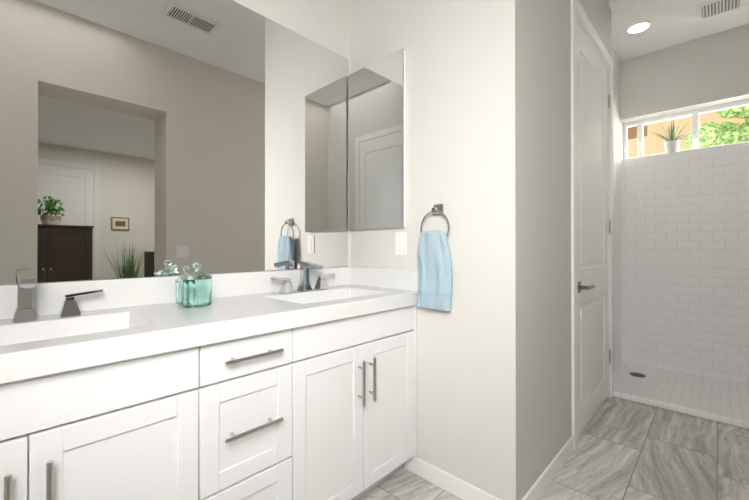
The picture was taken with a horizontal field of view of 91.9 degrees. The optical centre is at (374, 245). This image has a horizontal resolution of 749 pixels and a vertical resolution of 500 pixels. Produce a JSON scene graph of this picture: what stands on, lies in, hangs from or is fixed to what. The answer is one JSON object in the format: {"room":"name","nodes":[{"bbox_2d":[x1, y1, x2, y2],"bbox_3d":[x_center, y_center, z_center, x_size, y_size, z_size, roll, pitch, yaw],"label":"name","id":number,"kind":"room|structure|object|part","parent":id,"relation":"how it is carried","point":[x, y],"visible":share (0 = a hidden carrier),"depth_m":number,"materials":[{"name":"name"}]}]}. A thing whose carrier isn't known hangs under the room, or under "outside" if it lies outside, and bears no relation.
{"room":"bathroom","nodes":[
{"label":"bathroom","id":0,"kind":"room"},
{"bbox_2d":[0,267,347,320],"bbox_3d":[-0.754,0.171,1.446,0.020,0.102,1.796,0,0,44],"label":"backsplash","id":1,"kind":"structure","parent":0,"relation":"attached to","point":[118,293],"depth_m":1.31,"materials":[{"name":"white stone"}]},
{"bbox_2d":[0,0,349,284],"bbox_3d":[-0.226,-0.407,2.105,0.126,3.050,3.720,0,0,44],"label":"vanity mirror","id":2,"kind":"object","parent":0,"point":[146,138],"depth_m":1.42,"materials":[{"name":"silver glass"}]},
{"bbox_2d":[348,267,417,292],"bbox_3d":[0.043,0.174,1.914,0.490,0.102,0.020,0,0,44],"label":"backsplash","id":3,"kind":"structure","parent":0,"relation":"attached to","point":[382,278],"depth_m":1.89,"materials":[{"name":"white stone"}]},
{"bbox_2d":[357,361,748,499],"bbox_3d":[1.149,1.159,1.578,2.835,0.112,4.860,0,0,44],"label":"floor","id":4,"kind":"structure","parent":0,"point":[627,450],"depth_m":1.95,"materials":[{"name":"tile"}]},
{"bbox_2d":[0,301,416,499],"bbox_3d":[-0.573,0.698,1.271,0.520,0.832,1.796,0,0,44],"label":"bathroom vanity","id":5,"kind":"object","parent":4,"relation":"on","point":[295,384],"depth_m":1.09,"materials":[{"name":"white wood"}]},
{"bbox_2d":[0,285,417,376],"bbox_3d":[-0.577,0.252,1.277,0.510,0.060,1.796,0,0,44],"label":"countertop","id":6,"kind":"structure","parent":5,"relation":"on","point":[143,328],"depth_m":1.11,"materials":[{"name":"white stone"}]},
{"bbox_2d":[12,270,103,320],"bbox_3d":[-0.995,0.146,1.034,0.152,0.147,0.372,0,0,44],"label":"faucet","id":7,"kind":"object","parent":6,"relation":"on","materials":[{"name":"silver metal"}]},
{"bbox_2d":[24,325,119,340],"bbox_3d":[-0.887,0.345,0.930,0.314,0.154,0.524,0,0,44],"label":"sink","id":8,"kind":"object","parent":6,"relation":"in","point":[113,326],"depth_m":1.10,"materials":[{"name":"white ceramic"}]},
{"bbox_2d":[175,262,212,307],"bbox_3d":[-0.681,0.142,1.356,0.187,0.160,0.106,0,0,44],"label":"jar","id":9,"kind":"object","parent":6,"relation":"on","point":[194,289],"depth_m":1.29,"materials":[{"name":"teal glass"}]},
{"bbox_2d":[268,261,335,292],"bbox_3d":[-0.310,0.149,1.755,0.152,0.147,0.372,0,0,44],"label":"faucet","id":10,"kind":"object","parent":6,"relation":"on","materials":[{"name":"silver metal"}]},
{"bbox_2d":[404,457,501,499],"bbox_3d":[0.347,1.074,1.629,0.547,0.082,0.012,0,0,44],"label":"baseboard","id":11,"kind":"structure","parent":4,"relation":"on","point":[450,483],"depth_m":1.64,"materials":[{"name":"white wood"}]},
{"bbox_2d":[350,0,611,499],"bbox_3d":[0.829,-0.406,2.427,0.970,3.050,1.800,0,0,44],"label":"wall block","id":12,"kind":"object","parent":4,"relation":"on","point":[488,124],"visible":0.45,"depth_m":1.62,"materials":[{"name":"white paint"}]},
{"bbox_2d":[349,48,405,229],"bbox_3d":[0.005,-0.536,1.950,0.405,0.895,0.026,0,0,44],"label":"medicine cabinet mirror","id":13,"kind":"object","parent":12,"relation":"attached to","point":[377,144],"visible":1,"depth_m":1.92,"materials":[{"name":"white mirror"}]},
{"bbox_2d":[395,232,406,254],"bbox_3d":[0.133,-0.009,1.839,0.070,0.115,0.008,0,0,44],"label":"electrical outlet plate","id":14,"kind":"object","parent":12,"relation":"attached to","point":[400,243],"visible":1,"depth_m":1.83,"materials":[{"name":"white plastic"}]},
{"bbox_2d":[417,204,451,310],"bbox_3d":[0.278,0.049,1.656,0.186,0.479,0.073,0,0,44],"label":"towel ring","id":15,"kind":"object","parent":12,"relation":"attached to","point":[434,276],"visible":1,"depth_m":1.63,"materials":[{"name":"blue fabric"}]},
{"bbox_2d":[522,436,573,499],"bbox_3d":[0.818,1.075,1.696,0.012,0.082,0.757,0,0,44],"label":"baseboard","id":16,"kind":"structure","parent":4,"relation":"on","point":[541,484],"depth_m":1.69,"materials":[{"name":"white wood"}]},
{"bbox_2d":[629,372,645,376],"bbox_3d":[2.251,1.107,3.097,0.116,0.004,0.116,0,0,44],"label":"floor drain","id":17,"kind":"object","parent":4,"relation":"on","point":[635,374],"visible":1,"depth_m":3.10,"materials":[{"name":"silver metal"}]},
{"bbox_2d":[613,388,748,429],"bbox_3d":[2.285,1.096,2.236,1.395,0.045,0.100,0,0,44],"label":"curb","id":18,"kind":"object","parent":4,"relation":"on","point":[708,414],"visible":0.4,"depth_m":2.41,"materials":[{"name":"tile"}]},
{"bbox_2d":[611,46,622,159],"bbox_3d":[2.058,-0.327,3.286,0.168,2.900,1.140,0,0,44],"label":"wall","id":19,"kind":"structure","parent":0,"point":[617,126],"depth_m":3.39,"materials":[{"name":"white paint"}]},
{"bbox_2d":[570,0,613,450],"bbox_3d":[1.387,-0.134,2.385,0.136,2.505,1.020,0,0,44],"label":"door frame","id":20,"kind":"structure","parent":19,"relation":"attached to","point":[577,12],"depth_m":2.01,"materials":[{"name":"white wood"}]},
{"bbox_2d":[577,21,610,436],"bbox_3d":[1.435,-0.098,2.349,0.094,2.410,0.868,0,0,44],"label":"door leaf","id":21,"kind":"structure","parent":19,"relation":"in","point":[593,104],"depth_m":2.33,"materials":[{"name":"white wood"}]},
{"bbox_3d":[1.229,0.243,2.105,0.058,0.064,0.157,0,0,44],"label":"handle","id":22,"kind":"part","parent":21,"relation":"part of","materials":[{"name":"grey metal"}]},
{"bbox_2d":[613,131,621,369],"bbox_3d":[2.052,0.047,3.145,0.016,2.126,0.928,0,0,44],"label":"shower wall tile","id":23,"kind":"structure","parent":19,"relation":"attached to","point":[617,217],"depth_m":3.34,"materials":[{"name":"white tile"}]},
{"bbox_2d":[609,0,748,61],"bbox_3d":[2.573,-1.905,2.749,1.665,0.250,1.220,0,0,44],"label":"ceiling","id":24,"kind":"structure","parent":0,"point":[675,22],"depth_m":2.90,"materials":[{"name":"white paint"}]},
{"bbox_2d":[624,21,652,34],"bbox_3d":[2.158,-1.774,2.959,0.194,0.007,0.194,0,0,44],"label":"recessed light","id":25,"kind":"object","parent":24,"relation":"attached to","point":[638,27],"visible":1,"depth_m":2.95,"materials":[{"name":"white plastic"}]},
{"bbox_2d":[696,0,744,21],"bbox_3d":[2.573,-1.775,2.693,0.260,0.008,0.260,0,0,44],"label":"air vent","id":26,"kind":"object","parent":24,"relation":"attached to","point":[710,9],"visible":1,"depth_m":2.71,"materials":[{"name":"white metal"}]},
{"bbox_2d":[620,24,748,123],"bbox_3d":[2.985,-0.328,3.054,1.497,2.900,0.200,0,0,44],"label":"wall","id":27,"kind":"structure","parent":0,"point":[706,71],"depth_m":3.17,"materials":[{"name":"white paint"}]},
{"bbox_2d":[621,142,748,383],"bbox_3d":[2.957,0.143,3.022,1.497,1.933,0.142,0,0,44],"label":"wall tile","id":28,"kind":"structure","parent":27,"relation":"attached to","point":[685,261],"depth_m":3.14,"materials":[{"name":"white tile"}]},
{"bbox_2d":[651,116,704,153],"bbox_3d":[2.659,-1.004,3.198,0.432,0.361,0.291,0,0,44],"label":"potted plant","id":29,"kind":"object","parent":28,"relation":"on","point":[672,145],"visible":0.98,"depth_m":3.23,"materials":[{"name":"white"}]},
{"bbox_2d":[623,99,748,159],"bbox_3d":[3.027,-1.017,3.100,1.493,0.387,0.050,0,0,44],"label":"window","id":30,"kind":"structure","parent":27,"relation":"in","point":[639,124],"depth_m":3.27,"materials":[{"name":"white plastic"}]},
{"label":"outside","id":31,"kind":"structure","parent":0,"visible":0},
{"bbox_3d":[5.420,1.201,5.051,12.000,0.100,6.060,0,0,44],"label":"ground","id":32,"kind":"structure","parent":31,"visible":0},
{"bbox_2d":[627,112,744,157],"bbox_3d":[4.973,-2.121,4.595,10.000,6.500,1.558,0,0,44],"label":"house","id":33,"kind":"structure","parent":32,"relation":"on","point":[652,144],"depth_m":5.72,"materials":[{"name":"beige paint"}]},
{"bbox_2d":[685,105,748,149],"bbox_3d":[4.452,-0.888,3.781,1.898,4.094,1.533,0,0,44],"label":"tree","id":34,"kind":"object","parent":32,"relation":"on","point":[737,138],"depth_m":3.80,"materials":[{"name":"green plant"}]}
]}

